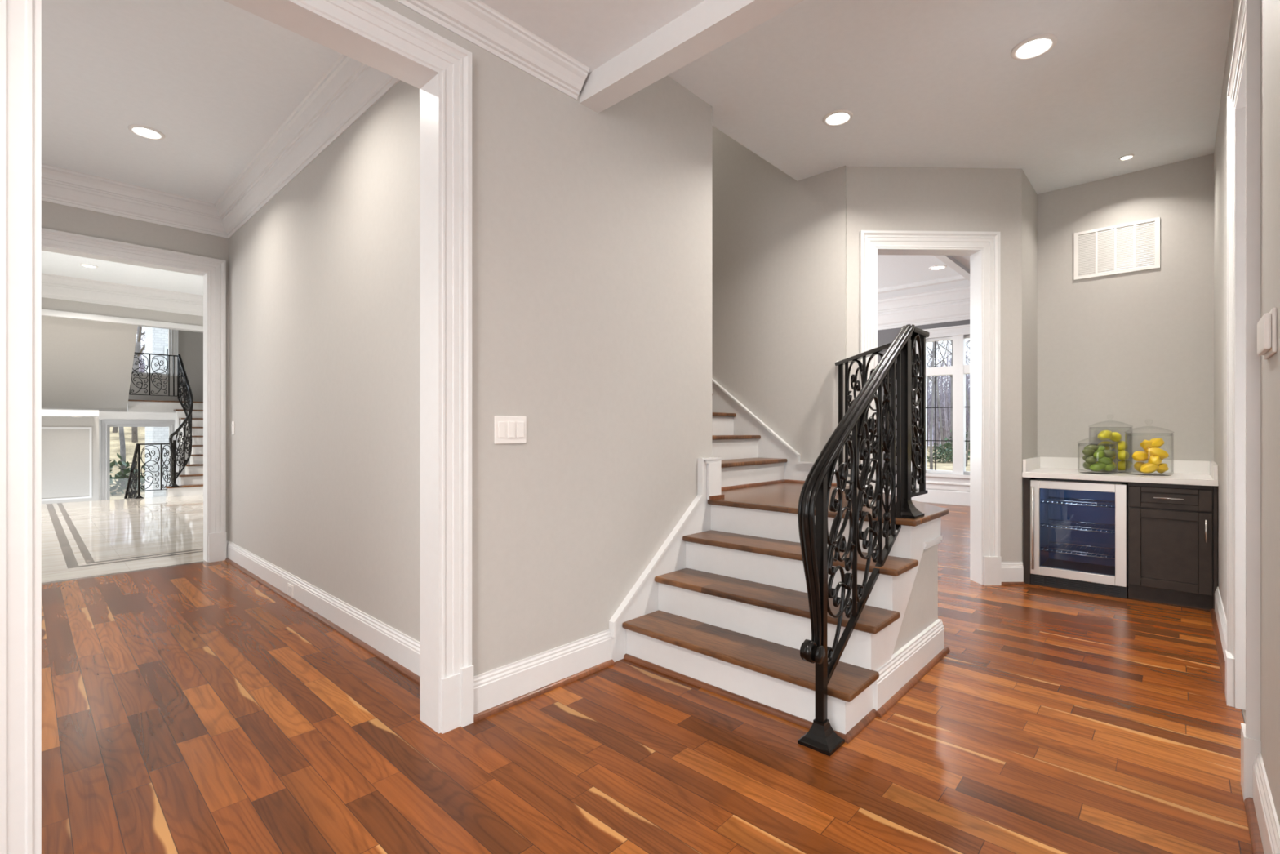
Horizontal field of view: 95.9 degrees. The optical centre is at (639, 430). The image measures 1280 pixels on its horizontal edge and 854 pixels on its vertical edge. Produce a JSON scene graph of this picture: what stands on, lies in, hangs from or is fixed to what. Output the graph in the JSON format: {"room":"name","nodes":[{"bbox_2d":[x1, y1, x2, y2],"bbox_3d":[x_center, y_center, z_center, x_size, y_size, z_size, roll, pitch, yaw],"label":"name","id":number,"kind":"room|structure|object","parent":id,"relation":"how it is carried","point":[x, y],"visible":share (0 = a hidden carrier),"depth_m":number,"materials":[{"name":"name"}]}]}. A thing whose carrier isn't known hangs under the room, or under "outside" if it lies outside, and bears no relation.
{"room":"stair hallway","nodes":[
{"label":"stair hallway","id":0,"kind":"room"},
{"bbox_2d":[41,416,98,504],"bbox_3d":[-10.984,1.260,8.691,0.120,2.980,4.130,0,0,43],"label":"panel","id":1,"kind":"object","parent":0,"point":[65,452],"visible":0.4,"depth_m":9.88,"materials":[{"name":"beige paint"}]},
{"bbox_2d":[41,426,92,501],"bbox_3d":[-10.181,0.562,9.454,0.017,1.235,1.742,0,0,43],"label":"trim","id":2,"kind":"structure","parent":1,"relation":"attached to","point":[90,428],"depth_m":10.07,"materials":[{"name":"white paint"}]},
{"bbox_2d":[41,315,137,409],"bbox_3d":[-10.765,-1.196,8.793,1.840,1.602,4.578,0,0,43],"label":"wall","id":3,"kind":"structure","parent":0,"point":[86,364],"depth_m":9.97,"materials":[{"name":"beige paint"}]},
{"bbox_2d":[41,308,203,332],"bbox_3d":[-9.545,-1.840,8.833,0.190,0.090,6.300,0,0,43],"label":"trim","id":4,"kind":"structure","parent":3,"relation":"attached to","point":[140,322],"depth_m":9.66,"materials":[{"name":"white paint"}]},
{"bbox_2d":[41,408,176,419],"bbox_3d":[-10.403,-0.280,9.086,1.770,0.140,5.500,0,0,43],"label":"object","id":5,"kind":"structure","parent":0,"point":[63,413],"depth_m":10.80,"materials":[{"name":"white paint"}]},
{"bbox_2d":[41,250,203,295],"bbox_3d":[-7.046,-2.460,6.571,6.590,0.100,6.400,0,0,43],"label":"ceiling","id":6,"kind":"structure","parent":0,"point":[52,263],"depth_m":8.89,"materials":[{"name":"paint"}]},
{"bbox_2d":[41,329,203,500],"bbox_3d":[-11.756,-0.850,10.963,0.150,8.000,6.400,0,0,43],"label":"wall","id":7,"kind":"structure","parent":0,"point":[190,343],"depth_m":12.68,"materials":[{"name":"beige paint"}]},
{"bbox_2d":[99,418,178,500],"bbox_3d":[-10.552,0.760,12.188,0.121,1.980,1.271,0,0,43],"label":"door frame","id":8,"kind":"structure","parent":7,"relation":"attached to","point":[105,424],"depth_m":11.83,"materials":[{"name":"white paint"}]},
{"bbox_2d":[131,328,178,376],"bbox_3d":[-10.709,-1.949,12.020,0.121,1.538,1.711,0,0,43],"label":"window","id":9,"kind":"structure","parent":7,"relation":"attached to","point":[173,335],"depth_m":12.56,"materials":[{"name":"white paint"}]},
{"bbox_2d":[41,297,203,325],"bbox_3d":[-9.545,-3.330,8.833,0.150,3.040,6.300,0,0,43],"label":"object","id":10,"kind":"structure","parent":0,"point":[50,304],"depth_m":9.64,"materials":[{"name":"beige paint"}]},
{"bbox_2d":[41,272,203,315],"bbox_3d":[-9.417,-2.240,8.714,0.200,0.340,6.300,0,0,43],"label":"trim","id":11,"kind":"structure","parent":10,"relation":"attached to","point":[53,286],"depth_m":9.56,"materials":[{"name":"white paint"}]},
{"bbox_2d":[41,494,204,582],"bbox_3d":[-7.055,1.175,6.511,6.660,0.050,6.300,0,0,43],"label":"floor","id":12,"kind":"structure","parent":0,"point":[120,528],"depth_m":6.33,"materials":[{"name":"tile"}]},
{"bbox_2d":[127,399,203,496],"bbox_3d":[-8.980,0.280,11.450,3.244,1.740,1.699,0,0,43],"label":"staircase","id":13,"kind":"structure","parent":12,"relation":"on","point":[196,466],"depth_m":11.12,"materials":[{"name":"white wood"}]},
{"bbox_2d":[124,443,173,498],"bbox_3d":[-8.866,1.116,10.381,1.512,1.796,0.532,0,0,43],"label":"guard railing","id":14,"kind":"object","parent":13,"relation":"on","point":[137,449],"visible":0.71,"depth_m":9.96,"materials":[{"name":"black metal"}]},
{"bbox_2d":[168,354,193,486],"bbox_3d":[-8.582,-0.276,10.851,0.303,2.504,2.054,0,0,-35],"label":"stair railing","id":15,"kind":"object","parent":13,"relation":"on","point":[188,397],"visible":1,"depth_m":10.55,"materials":[{"name":"black metal"}]},
{"bbox_2d":[128,351,178,396],"bbox_3d":[-9.551,-1.094,11.341,0.028,0.822,0.760,0,0,43],"label":"landing railing","id":16,"kind":"object","parent":15,"relation":"attached to","point":[141,353],"visible":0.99,"depth_m":11.37,"materials":[{"name":"black metal"}]},
{"bbox_2d":[41,200,228,540],"bbox_3d":[-4.585,-0.800,4.276,0.140,3.900,6.400,0,0,43],"label":"wall","id":17,"kind":"structure","parent":0,"point":[55,216],"depth_m":4.76,"materials":[{"name":"beige paint"}]},
{"bbox_2d":[41,227,226,562],"bbox_3d":[-4.435,-0.176,4.422,0.181,2.653,2.054,0,0,43],"label":"door frame","id":18,"kind":"structure","parent":17,"relation":"attached to","point":[216,268],"depth_m":5.05,"materials":[{"name":"white paint"}]},
{"bbox_2d":[41,0,342,204],"bbox_3d":[-3.189,-2.000,2.731,4.010,0.100,3.085,0,0,43],"label":"ceiling","id":19,"kind":"structure","parent":0,"point":[218,78],"depth_m":3.27,"materials":[{"name":"paint"}]},
{"bbox_2d":[128,124,164,139],"bbox_3d":[-3.224,-1.945,3.772,0.185,0.010,0.185,0,0,43],"label":"recessed light","id":20,"kind":"object","parent":19,"relation":"in","point":[144,131],"visible":1,"depth_m":3.76,"materials":[{"name":"white plastic"}]},
{"bbox_2d":[228,80,419,641],"bbox_3d":[-2.201,-0.550,3.864,4.110,3.400,0.120,0,0,43],"label":"wall","id":21,"kind":"structure","parent":0,"point":[324,277],"depth_m":3.39,"materials":[{"name":"beige paint"}]},
{"bbox_2d":[41,53,399,238],"bbox_3d":[-3.182,-1.831,2.739,4.010,0.237,2.865,0,0,43],"label":"trim","id":22,"kind":"structure","parent":21,"relation":"attached to","point":[350,87],"depth_m":4.26,"materials":[{"name":"white paint"}]},
{"bbox_2d":[225,557,419,684],"bbox_3d":[-2.221,1.140,3.765,3.981,0.020,0.019,0,0,43],"label":"trim","id":23,"kind":"structure","parent":21,"relation":"attached to","point":[389,661],"depth_m":3.30,"materials":[{"name":"brown wood"}]},
{"bbox_2d":[226,540,419,675],"bbox_3d":[-2.218,1.067,3.781,3.998,0.165,0.025,0,0,43],"label":"baseboard","id":24,"kind":"structure","parent":21,"relation":"attached to","point":[402,648],"depth_m":3.32,"materials":[{"name":"white paint"}]},
{"bbox_2d":[373,0,711,675],"bbox_3d":[-1.946,-1.750,1.031,0.127,5.800,6.853,0,0,43],"label":"wall","id":25,"kind":"structure","parent":0,"point":[592,230],"depth_m":2.72,"materials":[{"name":"beige paint"}]},
{"bbox_2d":[0,0,471,853],"bbox_3d":[-1.168,-0.168,1.851,0.170,2.635,1.306,0,0,43],"label":"door frame","id":26,"kind":"structure","parent":25,"relation":"attached to","point":[371,18],"depth_m":1.98,"materials":[{"name":"white paint"}]},
{"bbox_2d":[440,664,473,733],"bbox_3d":[-0.710,1.038,2.237,0.036,0.225,0.125,0,0,43],"label":"plinth block","id":27,"kind":"object","parent":25,"relation":"attached to","point":[456,690],"visible":0.96,"depth_m":2.23,"materials":[{"name":"white paint"}]},
{"bbox_2d":[394,0,590,100],"bbox_3d":[-2.233,-1.601,0.561,0.095,0.108,5.775,0,0,43],"label":"trim","id":28,"kind":"structure","parent":25,"relation":"attached to","point":[474,21],"depth_m":2.36,"materials":[{"name":"white paint"}]},
{"bbox_2d":[493,415,526,444],"bbox_3d":[-0.544,-0.002,2.432,0.013,0.116,0.158,0,0,43],"label":"switch plate","id":29,"kind":"object","parent":25,"relation":"attached to","point":[507,429],"visible":1,"depth_m":2.42,"materials":[{"name":"white plastic"}]},
{"bbox_2d":[473,629,612,715],"bbox_3d":[-0.410,1.067,2.573,0.017,0.165,0.776,0,0,43],"label":"baseboard","id":30,"kind":"structure","parent":25,"relation":"attached to","point":[494,687],"depth_m":2.53,"materials":[{"name":"white paint"}]},
{"bbox_2d":[473,658,614,722],"bbox_3d":[-0.397,1.140,2.561,0.019,0.020,0.776,0,0,43],"label":"trim","id":31,"kind":"structure","parent":25,"relation":"attached to","point":[521,699],"depth_m":2.51,"materials":[{"name":"brown wood"}]},
{"bbox_2d":[479,0,704,73],"bbox_3d":[-0.042,-1.705,-1.465,6.063,0.100,5.800,0,0,43],"label":"ceiling","id":32,"kind":"structure","parent":0,"point":[593,33],"depth_m":2.33,"materials":[{"name":"paint"}]},
{"bbox_2d":[41,502,1253,853],"bbox_3d":[1.242,1.179,2.944,10.200,0.062,14.000,0,0,43],"label":"floor","id":33,"kind":"structure","parent":0,"point":[196,708],"depth_m":2.09,"materials":[{"name":"brown wood"}]},
{"bbox_2d":[41,560,206,584],"bbox_3d":[-4.594,1.175,4.216,0.070,0.050,6.300,0,0,43],"label":"threshold","id":34,"kind":"object","parent":33,"relation":"on","point":[86,577],"depth_m":4.66,"materials":[{"name":"stone"}]},
{"bbox_2d":[208,532,226,562],"bbox_3d":[-3.718,1.025,5.077,0.036,0.250,0.126,0,0,43],"label":"plinth block","id":35,"kind":"object","parent":33,"relation":"on","point":[216,541],"visible":1,"depth_m":5.06,"materials":[{"name":"white paint"}]},
{"bbox_2d":[608,377,950,743],"bbox_3d":[-0.011,-0.385,4.249,4.073,3.071,2.226,0,0,43],"label":"staircase","id":36,"kind":"structure","parent":33,"relation":"on","point":[718,609],"depth_m":2.81,"materials":[{"name":"brown wood"}]},
{"bbox_2d":[797,324,929,755],"bbox_3d":[1.247,0.317,3.076,0.529,1.667,2.458,0,0,22],"label":"stair railing","id":37,"kind":"object","parent":36,"relation":"on","point":[818,561],"visible":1,"depth_m":2.39,"materials":[{"name":"black metal"}]},
{"bbox_2d":[1030,477,1128,598],"bbox_3d":[3.303,0.755,4.321,0.553,0.790,0.654,0,0,43],"label":"wine fridge","id":38,"kind":"object","parent":33,"relation":"on","point":[1079,528],"visible":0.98,"depth_m":4.32,"materials":[{"name":"silver metal"}]},
{"bbox_2d":[1040,496,1115,507],"bbox_3d":[3.321,0.531,4.341,0.463,0.027,0.448,0,0,43],"label":"shelf","id":39,"kind":"object","parent":38,"relation":"attached to","point":[1107,500],"depth_m":4.45,"materials":[{"name":"silver metal"}]},
{"bbox_2d":[1040,519,1115,533],"bbox_3d":[3.321,0.711,4.341,0.463,0.027,0.448,0,0,43],"label":"shelf","id":40,"kind":"object","parent":38,"relation":"attached to","point":[1107,523],"depth_m":4.45,"materials":[{"name":"silver metal"}]},
{"bbox_2d":[1040,541,1115,559],"bbox_3d":[3.321,0.891,4.341,0.463,0.027,0.448,0,0,43],"label":"shelf","id":41,"kind":"object","parent":38,"relation":"attached to","point":[1108,546],"depth_m":4.46,"materials":[{"name":"silver metal"}]},
{"bbox_2d":[1023,476,1217,610],"bbox_3d":[3.448,0.752,4.190,1.034,0.795,0.648,0,0,43],"label":"base cabinet","id":42,"kind":"object","parent":33,"relation":"on","point":[1172,528],"visible":0.95,"depth_m":3.79,"materials":[{"name":"brown wood"}]},
{"bbox_2d":[1022,456,1217,486],"bbox_3d":[3.459,0.284,4.200,1.037,0.132,0.651,0,0,43],"label":"countertop","id":43,"kind":"structure","parent":42,"relation":"on","point":[1201,473],"depth_m":4.16,"materials":[{"name":"white stone"}]},
{"bbox_2d":[1077,432,1118,474],"bbox_3d":[3.336,0.155,4.207,0.237,0.313,0.237,0,0,43],"label":"glass jar","id":44,"kind":"object","parent":43,"relation":"on","point":[1100,433],"visible":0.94,"depth_m":4.15,"materials":[{"name":"glass"}]},
{"bbox_2d":[1082,448,1094,456],"bbox_3d":[3.271,0.164,4.199,0.099,0.063,0.059,0,0,-5],"label":"lime","id":45,"kind":"object","parent":44,"relation":"in","point":[1087,452],"visible":0.76,"depth_m":4.18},
{"bbox_2d":[1084,455,1097,463],"bbox_3d":[3.280,0.212,4.183,0.098,0.063,0.060,0,0,0],"label":"lime","id":46,"kind":"object","parent":44,"relation":"in","point":[1091,460],"visible":0.83,"depth_m":4.16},
{"bbox_2d":[1089,462,1106,471],"bbox_3d":[3.298,0.264,4.155,0.098,0.063,0.060,0,0,29],"label":"lime","id":47,"kind":"object","parent":44,"relation":"in","point":[1096,466],"visible":1,"depth_m":4.14,"materials":[{"name":"food"}]},
{"bbox_2d":[1093,449,1105,458],"bbox_3d":[3.313,0.174,4.160,0.099,0.063,0.059,0,0,-18],"label":"lime","id":48,"kind":"object","parent":44,"relation":"in","point":[1099,454],"visible":1,"depth_m":4.14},
{"bbox_2d":[1097,456,1112,464],"bbox_3d":[3.341,0.218,4.157,0.099,0.063,0.059,0,0,24],"label":"lime","id":49,"kind":"object","parent":44,"relation":"in","point":[1106,460],"visible":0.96,"depth_m":4.13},
{"bbox_2d":[1103,449,1116,457],"bbox_3d":[3.386,0.170,4.177,0.103,0.060,0.060,0,0,25],"label":"lime","id":50,"kind":"object","parent":44,"relation":"in","point":[1108,453],"visible":0.68,"depth_m":4.15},
{"bbox_2d":[1088,413,1133,472],"bbox_3d":[3.544,0.096,4.349,0.261,0.433,0.261,0,0,43],"label":"glass jar","id":51,"kind":"object","parent":43,"relation":"on","point":[1109,414],"visible":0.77,"depth_m":4.37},
{"bbox_2d":[1115,460,1133,470],"bbox_3d":[3.599,0.262,4.299,0.094,0.077,0.084,0,0,-5],"label":"lemon","id":52,"kind":"object","parent":51,"relation":"in","point":[1121,464],"visible":0.8,"depth_m":4.28,"materials":[{"name":"food"}]},
{"bbox_2d":[1118,449,1129,460],"bbox_3d":[3.594,0.187,4.294,0.084,0.077,0.094,0,0,5],"label":"lemon","id":53,"kind":"object","parent":52,"relation":"on","point":[1121,453],"visible":0.8,"depth_m":4.27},
{"bbox_2d":[1115,440,1128,450],"bbox_3d":[3.610,0.117,4.329,0.084,0.077,0.094,0,0,25],"label":"lemon","id":54,"kind":"object","parent":53,"relation":"on","point":[1121,443],"visible":0.74,"depth_m":4.30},
{"bbox_2d":[1109,431,1121,441],"bbox_3d":[3.564,0.050,4.329,0.094,0.077,0.084,0,0,-1],"label":"lemon","id":55,"kind":"object","parent":54,"relation":"on","point":[1116,436],"visible":0.94,"depth_m":4.30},
{"bbox_3d":[3.495,0.262,4.300,0.115,0.074,0.074,0,-11,-23],"label":"lemon","id":56,"kind":"object","parent":51,"relation":"in","visible":0},
{"label":"lemon","id":57,"kind":"object","parent":56,"relation":"on","visible":0},
{"bbox_2d":[1097,440,1115,449],"bbox_3d":[3.514,0.117,4.349,0.098,0.074,0.086,0,0,-20],"label":"lemon","id":58,"kind":"object","parent":57,"relation":"on","point":[1108,445],"visible":0.73,"depth_m":4.32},
{"bbox_2d":[1097,430,1112,439],"bbox_3d":[3.489,0.037,4.329,0.084,0.077,0.094,0,0,45],"label":"lemon","id":59,"kind":"object","parent":58,"relation":"on","point":[1104,433],"visible":0.98,"depth_m":4.30,"materials":[{"name":"food"}]},
{"bbox_2d":[1124,425,1173,475],"bbox_3d":[3.573,0.117,4.051,0.261,0.390,0.261,0,0,43],"label":"glass jar","id":60,"kind":"object","parent":43,"relation":"on","point":[1172,435],"visible":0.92,"depth_m":4.05,"materials":[{"name":"glass"}]},
{"bbox_2d":[1131,450,1148,461],"bbox_3d":[3.513,0.182,4.055,0.108,0.073,0.071,0,0,-4],"label":"fruit","id":61,"kind":"object","parent":60,"relation":"in","point":[1138,455],"visible":1,"depth_m":4.03,"materials":[{"name":"food"}]},
{"bbox_2d":[1139,462,1159,473],"bbox_3d":[3.534,0.262,4.005,0.101,0.078,0.071,0,0,26],"label":"fruit","id":62,"kind":"object","parent":60,"relation":"in","point":[1147,468],"visible":1,"depth_m":3.98,"materials":[{"name":"food"}]},
{"bbox_2d":[1147,455,1161,464],"bbox_3d":[3.570,0.209,4.000,0.073,0.076,0.102,0,0,40],"label":"fruit","id":63,"kind":"object","parent":60,"relation":"in","point":[1155,460],"visible":0.98,"depth_m":3.97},
{"bbox_2d":[1144,447,1168,458],"bbox_3d":[3.590,0.156,4.008,0.126,0.081,0.073,0,0,41],"label":"fruit","id":64,"kind":"object","parent":60,"relation":"in","point":[1162,453],"visible":1,"depth_m":3.99,"materials":[{"name":"food"}]},
{"bbox_2d":[1139,439,1152,449],"bbox_3d":[3.551,0.104,4.045,0.101,0.078,0.071,0,0,-42],"label":"fruit","id":65,"kind":"object","parent":64,"relation":"on","point":[1145,444],"visible":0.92,"depth_m":4.01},
{"bbox_2d":[1149,438,1164,448],"bbox_3d":[3.602,0.092,4.026,0.102,0.076,0.073,0,0,-16],"label":"fruit","id":66,"kind":"object","parent":60,"relation":"in","point":[1156,442],"visible":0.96,"depth_m":4.00,"materials":[{"name":"food"}]},
{"bbox_2d":[1155,462,1168,472],"bbox_3d":[3.622,0.263,4.010,0.107,0.071,0.073,0,0,-17],"label":"fruit","id":67,"kind":"object","parent":60,"relation":"in","point":[1162,467],"visible":0.84,"depth_m":3.98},
{"bbox_2d":[579,0,804,113],"bbox_3d":[1.973,-1.800,0.696,6.063,0.517,0.120,0,0,43],"label":"beam","id":68,"kind":"structure","parent":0,"point":[710,24],"depth_m":2.36,"materials":[{"name":"white paint"}]},
{"bbox_2d":[711,125,846,534],"bbox_3d":[-0.157,-1.750,5.917,4.700,5.800,0.120,0,0,43],"label":"wall","id":69,"kind":"structure","parent":0,"point":[779,241],"depth_m":4.63,"materials":[{"name":"beige paint"}]},
{"bbox_2d":[877,254,969,299],"bbox_3d":[1.931,-2.200,7.935,6.200,0.100,5.700,0,0,43],"label":"ceiling","id":70,"kind":"structure","parent":0,"point":[893,270],"depth_m":7.89,"materials":[{"name":"paint"}]},
{"bbox_2d":[877,255,969,293],"bbox_3d":[2.399,-2.125,8.291,5.400,0.050,3.400,0,0,43],"label":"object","id":71,"kind":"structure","parent":70,"relation":"attached to","point":[948,260],"depth_m":8.10,"materials":[{"name":"white paint"}]},
{"bbox_2d":[877,285,969,491],"bbox_3d":[3.779,-0.550,9.917,6.200,3.400,0.440,0,0,43],"label":"wall","id":72,"kind":"structure","parent":0,"point":[885,336],"depth_m":9.12,"materials":[{"name":"paint"}]},
{"bbox_2d":[883,487,969,506],"bbox_3d":[3.763,1.040,9.973,5.900,0.220,0.020,0,0,43],"label":"baseboard","id":73,"kind":"structure","parent":72,"relation":"attached to","point":[933,495],"depth_m":9.02,"materials":[{"name":"white paint"}]},
{"bbox_2d":[911,324,969,478],"bbox_3d":[5.117,-0.441,8.764,1.890,2.342,0.180,0,0,43],"label":"window","id":74,"kind":"structure","parent":72,"relation":"attached to","point":[959,369],"depth_m":8.93,"materials":[{"name":"white paint"}]},
{"bbox_2d":[846,166,1022,561],"bbox_3d":[2.182,-0.479,4.363,1.355,3.259,0.120,0,0,-2],"label":"wall","id":75,"kind":"structure","parent":0,"point":[878,197],"depth_m":4.31,"materials":[{"name":"beige paint"}]},
{"bbox_2d":[859,230,999,584],"bbox_3d":[2.153,-0.163,4.353,1.045,2.625,0.163,0,0,-2],"label":"door frame","id":76,"kind":"structure","parent":75,"relation":"attached to","point":[869,240],"depth_m":4.30,"materials":[{"name":"white paint"}]},
{"bbox_2d":[982,555,1001,585],"bbox_3d":[2.618,1.044,4.298,0.125,0.212,0.036,0,0,-2],"label":"plinth block","id":77,"kind":"object","parent":75,"relation":"attached to","point":[992,565],"visible":1,"depth_m":4.28,"materials":[{"name":"white paint"}]},
{"bbox_2d":[1001,561,1023,582],"bbox_3d":[2.771,1.067,4.312,0.181,0.165,0.017,0,0,-2],"label":"baseboard","id":78,"kind":"structure","parent":75,"relation":"attached to","point":[1011,571],"depth_m":4.30,"materials":[{"name":"white paint"}]},
{"bbox_2d":[1001,582,1025,585],"bbox_3d":[2.772,1.140,4.294,0.181,0.020,0.019,0,0,-2],"label":"trim","id":79,"kind":"structure","parent":75,"relation":"attached to","point":[1002,583],"depth_m":4.29,"materials":[{"name":"brown wood"}]},
{"bbox_2d":[666,0,1233,194],"bbox_3d":[3.308,-2.009,2.220,6.190,0.100,3.960,0,0,43],"label":"ceiling","id":80,"kind":"structure","parent":0,"point":[923,83],"depth_m":3.26,"materials":[{"name":"paint"}]},
{"bbox_2d":[822,109,853,126],"bbox_3d":[1.239,-1.954,3.616,0.180,0.010,0.180,0,0,43],"label":"recessed light","id":81,"kind":"object","parent":80,"relation":"in","point":[837,117],"visible":1,"depth_m":3.61,"materials":[{"name":"white plastic"}]},
{"bbox_2d":[1010,33,1057,60],"bbox_3d":[2.013,-1.954,2.950,0.198,0.010,0.198,0,0,43],"label":"recessed light","id":82,"kind":"object","parent":80,"relation":"in","point":[1042,44],"visible":1,"depth_m":2.94,"materials":[{"name":"white plastic"}]},
{"bbox_2d":[1022,169,1037,567],"bbox_3d":[3.078,-0.455,4.629,0.100,3.209,0.744,0,0,43],"label":"wall","id":83,"kind":"structure","parent":0,"point":[1029,197],"depth_m":4.53,"materials":[{"name":"beige paint"}]},
{"bbox_2d":[1037,153,1213,461],"bbox_3d":[3.759,-0.455,4.435,1.161,3.209,0.100,0,0,43],"label":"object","id":84,"kind":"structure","parent":0,"point":[1136,348],"depth_m":4.39,"materials":[{"name":"beige paint"}]},
{"bbox_2d":[1074,217,1159,279],"bbox_3d":[3.663,-1.391,4.447,0.512,0.374,0.013,0,0,43],"label":"vent grille","id":85,"kind":"object","parent":84,"relation":"attached to","point":[1132,246],"visible":1,"depth_m":4.44,"materials":[{"name":"white plastic"}]},
{"bbox_2d":[1213,0,1279,825],"bbox_3d":[2.824,-0.455,2.669,0.120,3.209,3.757,0,0,43],"label":"wall","id":86,"kind":"structure","parent":0,"point":[1269,9],"depth_m":1.67,"materials":[{"name":"beige paint"}]},
{"bbox_2d":[1210,608,1225,694],"bbox_3d":[3.085,1.140,3.076,0.019,0.020,1.592,0,0,43],"label":"trim","id":87,"kind":"structure","parent":86,"relation":"attached to","point":[1219,646],"depth_m":3.02,"materials":[{"name":"brown wood"}]},
{"bbox_2d":[1214,586,1226,660],"bbox_3d":[3.099,1.067,3.064,0.017,0.165,1.592,0,0,43],"label":"baseboard","id":88,"kind":"structure","parent":86,"relation":"attached to","point":[1220,615],"depth_m":3.16,"materials":[{"name":"white paint"}]},
{"bbox_2d":[1225,649,1235,706],"bbox_3d":[2.507,1.050,2.444,0.036,0.200,0.121,0,0,43],"label":"plinth block","id":89,"kind":"object","parent":86,"relation":"attached to","point":[1229,660],"visible":0.79,"depth_m":2.41,"materials":[{"name":"white paint"}]},
{"bbox_2d":[1226,0,1260,740],"bbox_3d":[2.266,-0.151,2.085,0.163,2.602,0.964,0,0,43],"label":"door frame","id":90,"kind":"structure","parent":86,"relation":"attached to","point":[1247,36],"depth_m":2.22,"materials":[{"name":"white paint"}]},
{"bbox_2d":[1240,722,1261,799],"bbox_3d":[1.924,1.050,1.819,0.036,0.200,0.121,0,0,43],"label":"plinth block","id":91,"kind":"object","parent":86,"relation":"attached to","point":[1250,747],"visible":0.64,"depth_m":1.78,"materials":[{"name":"white paint"}]},
{"bbox_2d":[1244,797,1264,853],"bbox_3d":[1.696,1.140,1.586,0.019,0.020,0.532,0,0,43],"label":"trim","id":92,"kind":"structure","parent":86,"relation":"attached to","point":[1255,834],"depth_m":1.65,"materials":[{"name":"brown wood"}]},
{"bbox_2d":[1253,751,1279,853],"bbox_3d":[1.709,1.067,1.573,0.017,0.165,0.532,0,0,43],"label":"baseboard","id":93,"kind":"structure","parent":86,"relation":"attached to","point":[1266,815],"depth_m":1.56,"materials":[{"name":"white paint"}]},
{"bbox_2d":[1257,307,1276,359],"bbox_3d":[1.692,-0.258,1.560,0.022,0.115,0.210,0,0,43],"label":"thermostat","id":94,"kind":"object","parent":86,"relation":"attached to","point":[1267,325],"visible":1,"depth_m":1.50,"materials":[{"name":"white plastic"}]},
{"label":"outside","id":95,"kind":"structure","parent":0,"visible":0},
{"bbox_2d":[926,445,969,471],"bbox_3d":[12.918,1.575,35.845,90.000,0.150,49.950,0,0,43],"label":"ground","id":96,"kind":"structure","parent":95,"point":[940,465],"depth_m":24.98,"materials":[{"name":"beige soil"}]},
{"bbox_2d":[926,340,944,449],"bbox_3d":[21.174,-8.286,39.343,11.661,19.690,14.914,0,0,27],"label":"bare tree","id":97,"kind":"object","parent":96,"relation":"on","point":[937,388],"visible":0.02,"depth_m":40.26,"materials":[{"name":"grey plant"}]},
{"bbox_2d":[926,442,952,462],"bbox_3d":[14.243,1.096,27.021,1.716,1.058,1.782,0,0,43],"label":"bush","id":98,"kind":"object","parent":96,"relation":"on","point":[945,452],"visible":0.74,"depth_m":26.78,"materials":[{"name":"green plant"}]},
{"bbox_2d":[926,338,969,448],"bbox_3d":[28.196,-4.759,54.233,16.861,12.639,29.843,0,0,32],"label":"woods","id":99,"kind":"object","parent":96,"relation":"on","point":[945,393],"visible":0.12,"depth_m":47.11,"materials":[{"name":"plant"}]},
{"bbox_2d":[926,339,969,469],"bbox_3d":[11.092,-3.218,21.604,6.759,9.545,6.760,0,0,-4],"label":"bare tree","id":100,"kind":"object","parent":96,"relation":"on","point":[933,343],"visible":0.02,"depth_m":21.18,"materials":[{"name":"grey plant"}]},
{"bbox_2d":[937,339,969,445],"bbox_3d":[16.203,-6.298,28.666,12.571,15.707,12.210,0,0,15],"label":"bare tree","id":101,"kind":"object","parent":96,"relation":"on","point":[938,344],"visible":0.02,"depth_m":29.83,"materials":[{"name":"grey plant"}]},
{"bbox_2d":[938,430,969,459],"bbox_3d":[17.198,0.680,29.991,3.254,1.834,3.204,0,0,43],"label":"bush","id":102,"kind":"object","parent":96,"relation":"on","point":[950,437],"visible":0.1,"depth_m":30.06,"materials":[{"name":"green plant"}]},
{"bbox_2d":[947,341,969,466],"bbox_3d":[15.191,-4.361,24.814,8.240,11.828,5.364,0,0,24],"label":"bare tree","id":103,"kind":"object","parent":96,"relation":"on","point":[968,434],"visible":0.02,"depth_m":23.97,"materials":[{"name":"grey plant"}]},
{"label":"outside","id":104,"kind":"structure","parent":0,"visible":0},
{"bbox_2d":[110,426,145,499],"bbox_3d":[-38.076,-0.150,14.998,43.850,5.400,50.000,0,0,43],"label":"ground foyer","id":105,"kind":"structure","parent":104,"point":[114,437],"depth_m":21.66,"materials":[{"name":"beige soil"}]},
{"bbox_2d":[118,426,126,488],"bbox_3d":[-16.757,-3.890,16.512,5.717,11.487,8.567,0,0,32],"label":"bare tree","id":106,"kind":"object","parent":105,"relation":"on","point":[122,446],"visible":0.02,"depth_m":17.53,"materials":[{"name":"grey plant"}]},
{"bbox_2d":[110,453,145,495],"bbox_3d":[-15.554,1.504,17.189,2.630,1.686,2.490,0,0,43],"label":"bush","id":107,"kind":"object","parent":105,"relation":"on","point":[120,476],"visible":0.2,"depth_m":17.02,"materials":[{"name":"green plant"}]},
{"bbox_2d":[131,325,145,442],"bbox_3d":[-18.925,-6.151,21.930,10.387,13.372,7.866,0,0,-3],"label":"bare tree","id":108,"kind":"object","parent":105,"relation":"on","point":[134,429],"visible":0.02,"depth_m":22.89,"materials":[{"name":"grey plant"}]},
{"bbox_2d":[136,326,145,373],"bbox_3d":[-40.577,-7.559,46.748,23.099,12.638,9.951,0,0,43],"label":"woods","id":109,"kind":"object","parent":105,"relation":"on","point":[144,335],"visible":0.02,"depth_m":46.09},
{"bbox_2d":[145,326,168,497],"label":"window","id":110,"kind":"structure","parent":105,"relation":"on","point":[156,339],"depth_m":14.76,"materials":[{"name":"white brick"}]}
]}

